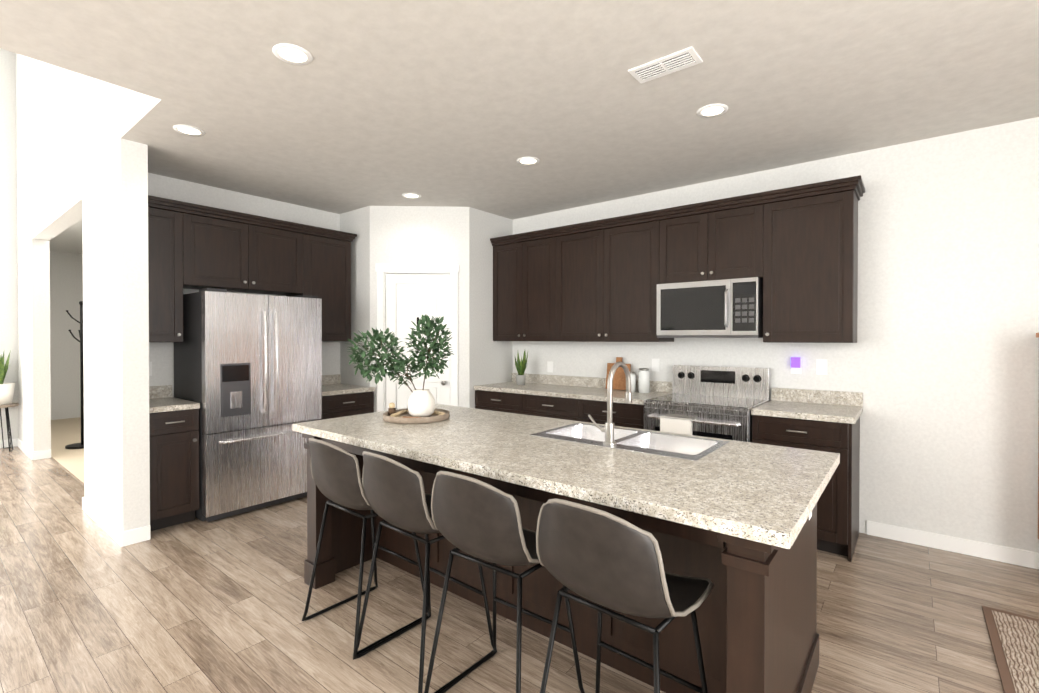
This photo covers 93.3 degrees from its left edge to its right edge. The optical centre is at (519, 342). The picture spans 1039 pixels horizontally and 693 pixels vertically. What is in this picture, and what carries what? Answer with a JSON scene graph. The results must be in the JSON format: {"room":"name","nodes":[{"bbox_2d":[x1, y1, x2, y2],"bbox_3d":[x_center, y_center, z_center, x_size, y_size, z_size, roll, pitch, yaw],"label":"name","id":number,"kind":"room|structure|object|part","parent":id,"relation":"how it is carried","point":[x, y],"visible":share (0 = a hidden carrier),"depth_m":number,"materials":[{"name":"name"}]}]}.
{"room":"kitchen","nodes":[
{"label":"kitchen","id":0,"kind":"room"},
{"bbox_2d":[0,48,17,439],"bbox_3d":[-8.230,-1.231,4.437,0.200,5.200,5.145,0,1,39],"label":"wall","id":1,"kind":"structure","parent":0,"point":[8,283],"depth_m":6.33,"materials":[{"name":"paint"}]},
{"bbox_2d":[0,439,15,447],"bbox_3d":[-8.147,1.320,4.391,0.014,0.100,5.145,0,1,39],"label":"baseboard","id":2,"kind":"structure","parent":1,"relation":"attached to","point":[13,440],"depth_m":6.31,"materials":[{"name":"white wood"}]},
{"bbox_2d":[49,219,82,253],"bbox_3d":[-6.214,-2.778,4.064,8.200,2.500,7.500,0,1,39],"label":"ceiling","id":3,"kind":"structure","parent":0,"point":[69,239],"depth_m":7.57,"materials":[{"name":"paint"}]},
{"bbox_2d":[50,251,82,419],"bbox_3d":[-7.846,-0.167,8.771,0.200,3.000,1.770,0,1,39],"label":"wall","id":4,"kind":"structure","parent":0,"point":[66,281],"depth_m":8.54,"materials":[{"name":"paint"}]},
{"bbox_2d":[51,417,83,482],"bbox_3d":[-5.257,1.408,6.730,6.410,0.124,1.795,0,1,39],"label":"floor","id":5,"kind":"structure","parent":0,"point":[64,432],"depth_m":6.47,"materials":[{"name":"beige"}]},
{"bbox_2d":[65,301,83,448],"bbox_3d":[-5.662,0.408,6.351,0.340,1.882,0.340,0,1,39],"label":"coat rack","id":6,"kind":"object","parent":5,"relation":"on","point":[76,446],"visible":0.58,"depth_m":6.33,"materials":[{"name":"black metal"}]},
{"bbox_2d":[15,53,149,531],"bbox_3d":[-4.566,-1.235,4.897,4.950,5.200,0.150,0,1,39],"label":"wall","id":7,"kind":"structure","parent":0,"point":[75,152],"depth_m":3.79,"materials":[{"name":"paint"}]},
{"bbox_2d":[16,438,35,459],"bbox_3d":[-6.065,1.306,6.011,1.184,0.100,0.015,0,1,39],"label":"baseboard","id":8,"kind":"structure","parent":7,"relation":"attached to","point":[32,455],"depth_m":5.89,"materials":[{"name":"white"}]},
{"bbox_2d":[82,497,127,546],"bbox_3d":[-3.133,1.326,3.668,1.178,0.100,0.014,0,1,39],"label":"baseboard","id":9,"kind":"structure","parent":7,"relation":"attached to","point":[120,537],"depth_m":3.55,"materials":[{"name":"white wood"}]},
{"bbox_2d":[148,173,339,396],"bbox_3d":[-2.190,-0.012,5.181,0.200,2.750,3.245,0,1,39],"label":"wall","id":10,"kind":"structure","parent":0,"point":[161,356],"depth_m":4.43,"materials":[{"name":"paint"}]},
{"bbox_2d":[149,362,151,375],"bbox_3d":[-3.022,0.215,3.976,0.006,0.115,0.070,0,1,39],"label":"outlet","id":11,"kind":"object","parent":10,"relation":"attached to","point":[150,368],"visible":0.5,"depth_m":3.99,"materials":[{"name":"white plastic"}]},
{"bbox_2d":[148,199,195,341],"bbox_3d":[-2.872,-0.527,3.887,0.340,1.051,0.371,0,1,39],"label":"upper cabinet","id":12,"kind":"object","parent":10,"relation":"attached to","point":[193,246],"depth_m":3.81,"materials":[{"name":"black wood"}]},
{"bbox_2d":[196,211,259,292],"bbox_3d":[-2.622,-0.757,4.198,0.340,0.596,0.550,0,1,39],"label":"upper cabinet","id":13,"kind":"object","parent":10,"relation":"attached to","point":[227,246],"depth_m":4.13,"materials":[{"name":"black wood"}]},
{"bbox_2d":[149,375,339,398],"bbox_3d":[-2.527,0.403,4.583,0.021,0.100,1.877,0,1,39],"label":"backsplash","id":14,"kind":"structure","parent":10,"relation":"attached to","point":[154,392],"depth_m":4.06,"materials":[{"name":"beige stone"}]},
{"bbox_2d":[248,223,303,294],"bbox_3d":[-2.353,-0.760,4.535,0.340,0.596,0.550,0,1,39],"label":"upper cabinet","id":15,"kind":"object","parent":10,"relation":"attached to","point":[281,247],"depth_m":4.49,"materials":[{"name":"black wood"}]},
{"bbox_2d":[286,231,351,340],"bbox_3d":[-2.041,-0.535,4.927,0.340,1.051,0.569,0,1,39],"label":"upper cabinet","id":16,"kind":"object","parent":10,"relation":"attached to","point":[327,258],"depth_m":4.87,"materials":[{"name":"black wood"}]},
{"bbox_2d":[340,206,512,411],"bbox_3d":[-1.013,-0.014,5.447,1.306,2.750,1.360,0,1,39],"label":"wall","id":17,"kind":"structure","parent":0,"point":[461,236],"depth_m":5.03,"materials":[{"name":"paint"}]},
{"bbox_2d":[375,264,458,411],"bbox_3d":[-1.041,0.284,5.045,0.840,2.160,0.120,0,0,-3],"label":"door frame","id":18,"kind":"structure","parent":17,"relation":"attached to","point":[383,270],"depth_m":4.99,"materials":[{"name":"white wood"}]},
{"bbox_2d":[386,274,449,410],"bbox_3d":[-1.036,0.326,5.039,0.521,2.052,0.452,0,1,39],"label":"pantry door","id":19,"kind":"structure","parent":17,"relation":"in","point":[414,298],"depth_m":5.03,"materials":[{"name":"white wood"}]},
{"bbox_2d":[0,446,1038,692],"bbox_3d":[-2.640,1.448,2.164,12.000,0.120,9.140,0,1,39],"label":"floor","id":20,"kind":"structure","parent":0,"point":[88,604],"depth_m":2.47,"materials":[{"name":"brown wood"}]},
{"bbox_2d":[0,403,18,451],"bbox_3d":[-6.494,1.064,6.116,0.341,0.578,0.354,0,1,39],"label":"plant stand","id":21,"kind":"object","parent":20,"relation":"on","point":[10,443],"visible":0.92,"depth_m":6.13,"materials":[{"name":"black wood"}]},
{"bbox_2d":[0,350,14,404],"bbox_3d":[-6.509,0.421,6.085,0.480,0.706,0.352,0,1,39],"label":"plant pot","id":22,"kind":"object","parent":21,"relation":"on","point":[6,393],"visible":1,"depth_m":6.11,"materials":[{"name":"white ceramic"}]},
{"bbox_2d":[149,411,198,530],"bbox_3d":[-2.777,0.937,3.794,0.620,0.875,0.325,0,1,39],"label":"base cabinet","id":23,"kind":"object","parent":20,"relation":"on","point":[173,435],"depth_m":3.61,"materials":[{"name":"black wood"}]},
{"bbox_2d":[149,395,199,414],"bbox_3d":[-2.771,0.480,3.785,0.636,0.040,0.325,0,1,39],"label":"countertop","id":24,"kind":"structure","parent":23,"relation":"on","point":[170,404],"depth_m":3.66,"materials":[{"name":"beige stone"}]},
{"bbox_2d":[174,288,321,521],"bbox_3d":[-2.311,0.478,4.236,0.757,1.785,0.928,0,1,39],"label":"refrigerator","id":25,"kind":"object","parent":20,"relation":"on","point":[248,372],"visible":0.81,"depth_m":3.94,"materials":[{"name":"grey metal"}]},
{"bbox_2d":[321,391,373,419],"bbox_3d":[-1.894,0.928,4.899,0.620,0.875,0.600,0,1,39],"label":"base cabinet","id":26,"kind":"object","parent":20,"relation":"on","point":[333,406],"depth_m":4.70,"materials":[{"name":"black wood"}]},
{"bbox_2d":[322,383,374,394],"bbox_3d":[-1.888,0.470,4.890,0.636,0.040,0.600,0,1,39],"label":"countertop","id":27,"kind":"structure","parent":26,"relation":"on","point":[327,388],"depth_m":4.79,"materials":[{"name":"beige stone"}]},
{"bbox_2d":[302,438,430,659],"bbox_3d":[-0.775,0.912,2.425,0.481,0.946,0.491,0,1,39],"label":"bar stool","id":28,"kind":"object","parent":20,"relation":"on","point":[336,474],"visible":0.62,"depth_m":2.24,"materials":[{"name":"black metal"}]},
{"bbox_3d":[-0.781,0.624,2.415,0.473,0.358,0.473,0,1,39],"label":"seat","id":29,"kind":"part","parent":28,"relation":"part of","materials":[{"name":"leather"}]},
{"bbox_2d":[357,451,496,692],"bbox_3d":[-0.431,0.915,2.152,0.487,0.946,0.495,0,1,39],"label":"bar stool","id":30,"kind":"object","parent":20,"relation":"on","point":[396,495],"visible":0.83,"depth_m":1.96,"materials":[{"name":"black metal"}]},
{"bbox_3d":[-0.435,0.626,2.141,0.474,0.358,0.476,0,1,39],"label":"seat","id":31,"kind":"part","parent":30,"relation":"part of","materials":[{"name":"leather"}]},
{"bbox_2d":[475,391,525,414],"bbox_3d":[-0.002,0.926,5.116,0.690,0.875,0.619,0,1,39],"label":"base cabinet","id":32,"kind":"object","parent":20,"relation":"on","point":[485,400],"depth_m":4.87,"materials":[{"name":"black wood"}]},
{"bbox_2d":[424,471,584,692],"bbox_3d":[-0.074,0.917,1.864,0.481,0.946,0.491,0,1,39],"label":"bar stool","id":33,"kind":"object","parent":20,"relation":"on","point":[477,518],"visible":0.98,"depth_m":1.69,"materials":[{"name":"grey leather"}]},
{"bbox_3d":[-0.079,0.628,1.855,0.473,0.358,0.472,0,1,39],"label":"seat","id":34,"kind":"part","parent":33,"relation":"part of","materials":[{"name":"leather"}]},
{"bbox_2d":[526,395,585,421],"bbox_3d":[0.467,0.929,4.741,0.749,0.875,0.619,0,1,39],"label":"base cabinet","id":35,"kind":"object","parent":20,"relation":"on","point":[536,405],"depth_m":4.45,"materials":[{"name":"black wood"}]},
{"bbox_2d":[474,383,671,406],"bbox_3d":[0.459,0.472,4.734,1.882,0.040,0.635,0,1,39],"label":"countertop","id":36,"kind":"structure","parent":35,"relation":"on","point":[555,390],"depth_m":4.52,"materials":[{"name":"beige stone"}]},
{"bbox_2d":[515,351,527,384],"bbox_3d":[0.025,0.255,5.173,0.168,0.384,0.153,0,1,39],"label":"potted plant","id":37,"kind":"object","parent":36,"relation":"on","point":[521,366],"visible":1,"depth_m":5.14,"materials":[{"name":"grey"}]},
{"bbox_2d":[605,357,630,389],"bbox_3d":[0.940,0.295,4.662,0.240,0.308,0.069,0,1,39],"label":"cutting board","id":38,"kind":"object","parent":36,"relation":"on","point":[619,380],"visible":0.65,"depth_m":4.64,"materials":[{"name":"brown wood"}]},
{"bbox_2d":[630,372,635,391],"bbox_3d":[1.020,0.361,4.491,0.090,0.184,0.090,0,1,39],"label":"canister","id":39,"kind":"object","parent":36,"relation":"on","point":[633,381],"visible":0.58,"depth_m":4.45,"materials":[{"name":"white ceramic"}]},
{"bbox_2d":[638,368,649,392],"bbox_3d":[1.121,0.341,4.410,0.100,0.224,0.100,0,1,39],"label":"canister","id":40,"kind":"object","parent":36,"relation":"on","point":[644,380],"visible":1,"depth_m":4.37,"materials":[{"name":"white ceramic"}]},
{"bbox_2d":[302,434,832,692],"bbox_3d":[0.053,0.948,2.469,2.463,0.875,1.085,0,1,39],"label":"kitchen island","id":41,"kind":"object","parent":20,"relation":"on","point":[756,623],"depth_m":1.92,"materials":[{"name":"black"}]},
{"bbox_2d":[292,411,827,549],"bbox_3d":[-0.106,0.492,2.283,2.540,0.040,0.665,0,1,39],"label":"island countertop","id":42,"kind":"structure","parent":41,"relation":"on","point":[766,505],"depth_m":1.79,"materials":[{"name":"beige stone"}]},
{"bbox_2d":[532,422,727,461],"bbox_3d":[0.520,0.553,2.395,0.840,0.171,0.460,0,1,39],"label":"sink","id":43,"kind":"object","parent":42,"relation":"in","point":[690,447],"depth_m":2.43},
{"bbox_2d":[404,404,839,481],"bbox_3d":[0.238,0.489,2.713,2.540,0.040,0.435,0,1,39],"label":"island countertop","id":44,"kind":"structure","parent":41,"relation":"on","point":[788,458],"depth_m":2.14,"materials":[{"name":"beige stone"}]},
{"bbox_2d":[383,403,449,423],"bbox_3d":[-0.627,0.419,2.992,0.400,0.091,0.400,0,1,39],"label":"wood tray","id":45,"kind":"object","parent":44,"relation":"on","point":[392,414],"visible":0.81,"depth_m":2.88,"materials":[{"name":"beige wood"}]},
{"bbox_2d":[346,315,453,416],"bbox_3d":[-0.732,0.143,2.988,0.667,0.618,0.278,0,0,2],"label":"potted plant","id":46,"kind":"object","parent":45,"relation":"on","point":[420,402],"visible":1,"depth_m":2.96,"materials":[{"name":"green plant"}]},
{"bbox_2d":[586,399,643,428],"bbox_3d":[0.933,0.932,4.369,0.681,0.875,0.619,0,1,39],"label":"base cabinet","id":47,"kind":"object","parent":20,"relation":"on","point":[630,415],"depth_m":4.06,"materials":[{"name":"black wood"}]},
{"bbox_2d":[536,498,713,692],"bbox_3d":[0.320,0.920,1.553,0.490,0.946,0.497,0,1,39],"label":"bar stool","id":48,"kind":"object","parent":20,"relation":"on","point":[600,558],"visible":1,"depth_m":1.39,"materials":[{"name":"grey leather"}]},
{"bbox_3d":[0.316,0.631,1.542,0.475,0.358,0.477,0,1,39],"label":"seat","id":49,"kind":"part","parent":48,"relation":"part of","materials":[{"name":"leather"}]},
{"bbox_2d":[643,365,769,442],"bbox_3d":[1.461,0.789,3.854,0.772,1.170,0.746,0,1,39],"label":"range","id":50,"kind":"object","parent":20,"relation":"on","point":[719,402],"visible":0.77,"depth_m":3.81,"materials":[{"name":"silver metal"}]},
{"bbox_2d":[752,415,859,561],"bbox_3d":[2.039,0.940,3.485,0.580,0.875,0.619,0,1,39],"label":"base cabinet","id":51,"kind":"object","parent":20,"relation":"on","point":[838,504],"depth_m":3.16,"materials":[{"name":"black wood"}]},
{"bbox_2d":[751,399,861,422],"bbox_3d":[2.041,0.482,3.469,0.598,0.040,0.635,0,1,39],"label":"countertop","id":52,"kind":"structure","parent":51,"relation":"on","point":[776,408],"depth_m":3.33,"materials":[{"name":"beige stone"}]},
{"bbox_2d":[982,605,1038,692],"bbox_3d":[2.291,1.390,1.166,1.550,0.014,2.340,0,1,39],"label":"rug","id":53,"kind":"object","parent":20,"relation":"on","point":[1014,638],"visible":1,"depth_m":2.21,"materials":[{"name":"beige fabric"}]},
{"bbox_2d":[1036,333,1038,538],"bbox_3d":[3.510,0.666,2.436,1.270,1.440,0.385,0,1,39],"label":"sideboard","id":54,"kind":"object","parent":20,"relation":"on","point":[1037,335],"visible":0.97,"depth_m":2.96,"materials":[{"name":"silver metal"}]},
{"bbox_2d":[0,0,1038,219],"bbox_3d":[-0.976,-2.676,0.799,7.540,2.650,8.940,0,1,39],"label":"ceiling","id":55,"kind":"structure","parent":0,"point":[454,103],"depth_m":2.62,"materials":[{"name":"white paint"}]},
{"bbox_2d":[173,125,204,135],"bbox_3d":[-2.136,-1.368,3.171,0.176,0.004,0.176,0,1,39],"label":"recessed light","id":56,"kind":"object","parent":55,"relation":"in","point":[188,130],"visible":1,"depth_m":3.17,"materials":[{"name":"white plastic"}]},
{"bbox_2d":[272,43,312,64],"bbox_3d":[-1.074,-1.361,2.322,0.176,0.004,0.176,0,1,39],"label":"recessed light","id":57,"kind":"object","parent":55,"relation":"in","point":[292,54],"visible":1,"depth_m":2.31,"materials":[{"name":"white"}]},
{"bbox_2d":[402,193,420,198],"bbox_3d":[-1.017,-1.381,4.620,0.176,0.004,0.176,0,1,39],"label":"recessed light","id":58,"kind":"object","parent":55,"relation":"in","point":[411,195],"visible":1,"depth_m":4.61,"materials":[{"name":"white"}]},
{"bbox_2d":[517,157,539,164],"bbox_3d":[0.066,-1.373,3.716,0.176,0.004,0.176,0,1,39],"label":"recessed light","id":59,"kind":"object","parent":55,"relation":"in","point":[527,160],"visible":1,"depth_m":3.70,"materials":[{"name":"white"}]},
{"bbox_2d":[628,47,702,83],"bbox_3d":[0.716,-1.357,2.415,0.320,0.013,0.150,0,1,39],"label":"ceiling vent","id":60,"kind":"object","parent":55,"relation":"in","point":[671,63],"visible":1,"depth_m":2.40,"materials":[{"name":"white metal"}]},
{"bbox_2d":[697,104,727,117],"bbox_3d":[1.139,-1.366,2.896,0.176,0.004,0.176,0,1,39],"label":"recessed light","id":61,"kind":"object","parent":55,"relation":"in","point":[710,110],"visible":1,"depth_m":2.89,"materials":[{"name":"white"}]},
{"bbox_2d":[513,117,1038,552],"bbox_3d":[1.752,-0.004,4.235,7.540,2.750,0.200,0,1,39],"label":"wall","id":62,"kind":"structure","parent":0,"point":[937,364],"depth_m":3.30,"materials":[{"name":"paint"}]},
{"bbox_2d":[491,235,525,340],"bbox_3d":[0.000,-0.538,5.282,0.472,1.051,0.339,0,1,39],"label":"upper cabinet","id":63,"kind":"object","parent":62,"relation":"attached to","point":[509,255],"depth_m":5.15,"materials":[{"name":"black wood"}]},
{"bbox_2d":[526,231,561,340],"bbox_3d":[0.300,-0.536,5.043,0.532,1.051,0.339,0,1,39],"label":"upper cabinet","id":64,"kind":"object","parent":62,"relation":"attached to","point":[543,252],"depth_m":4.87,"materials":[{"name":"black wood"}]},
{"bbox_2d":[547,361,552,371],"bbox_3d":[0.328,0.262,5.242,0.072,0.116,0.008,0,1,39],"label":"electrical outlet","id":65,"kind":"object","parent":62,"relation":"attached to","point":[549,366],"visible":1,"depth_m":5.24,"materials":[{"name":"white plastic"}]},
{"bbox_2d":[562,223,609,341],"bbox_3d":[0.666,-0.534,4.750,0.644,1.051,0.339,0,1,39],"label":"upper cabinet","id":66,"kind":"object","parent":62,"relation":"attached to","point":[585,250],"depth_m":4.57,"materials":[{"name":"black wood"}]},
{"bbox_2d":[610,215,673,341],"bbox_3d":[1.076,-0.531,4.422,0.644,1.051,0.339,0,1,39],"label":"upper cabinet","id":67,"kind":"object","parent":62,"relation":"attached to","point":[637,246],"depth_m":4.26,"materials":[{"name":"black wood"}]},
{"bbox_2d":[652,359,658,370],"bbox_3d":[1.250,0.208,4.505,0.072,0.116,0.008,0,1,39],"label":"electrical outlet","id":68,"kind":"object","parent":62,"relation":"attached to","point":[655,364],"visible":1,"depth_m":4.50,"materials":[{"name":"white plastic"}]},
{"bbox_2d":[510,373,861,406],"bbox_3d":[1.191,0.403,4.542,3.266,0.100,0.020,0,1,39],"label":"backsplash","id":69,"kind":"structure","parent":62,"relation":"attached to","point":[848,399],"depth_m":3.85,"materials":[{"name":"beige stone"}]},
{"bbox_2d":[666,207,717,283],"bbox_3d":[1.461,-0.771,4.112,0.459,0.566,0.339,0,1,39],"label":"upper cabinet","id":70,"kind":"object","parent":62,"relation":"attached to","point":[691,236],"depth_m":3.95,"materials":[{"name":"black wood"}]},
{"bbox_2d":[657,277,762,337],"bbox_3d":[1.552,-0.258,3.959,0.772,0.442,0.463,0,1,39],"label":"over-the-range microwave","id":71,"kind":"object","parent":70,"relation":"attached to","point":[728,308],"visible":0.98,"depth_m":3.77,"materials":[{"name":"silver metal"}]},
{"bbox_2d":[718,199,765,279],"bbox_3d":[1.726,-0.769,3.900,0.459,0.566,0.339,0,1,39],"label":"upper cabinet","id":72,"kind":"object","parent":62,"relation":"attached to","point":[741,226],"depth_m":3.71,"materials":[{"name":"black wood"}]},
{"bbox_2d":[791,357,801,373],"bbox_3d":[2.130,0.179,3.781,0.072,0.128,0.040,0,1,39],"label":"electrical outlet","id":73,"kind":"object","parent":62,"relation":"attached to","point":[796,363],"visible":1,"depth_m":3.77,"materials":[{"name":"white plastic"}]},
{"bbox_2d":[763,183,861,342],"bbox_3d":[2.099,-0.525,3.604,0.614,1.051,0.339,0,1,39],"label":"upper cabinet","id":74,"kind":"object","parent":62,"relation":"attached to","point":[795,248],"depth_m":3.44,"materials":[{"name":"black wood"}]},
{"bbox_2d":[816,359,826,374],"bbox_3d":[2.273,0.185,3.687,0.072,0.116,0.008,0,1,39],"label":"electrical outlet","id":75,"kind":"object","parent":62,"relation":"attached to","point":[821,366],"visible":1,"depth_m":3.69,"materials":[{"name":"white plastic"}]},
{"bbox_2d":[866,520,1038,568],"bbox_3d":[3.470,1.333,2.735,2.510,0.100,0.017,0,1,39],"label":"baseboard","id":76,"kind":"structure","parent":62,"relation":"attached to","point":[995,552],"depth_m":3.21,"materials":[{"name":"white wood"}]}
]}

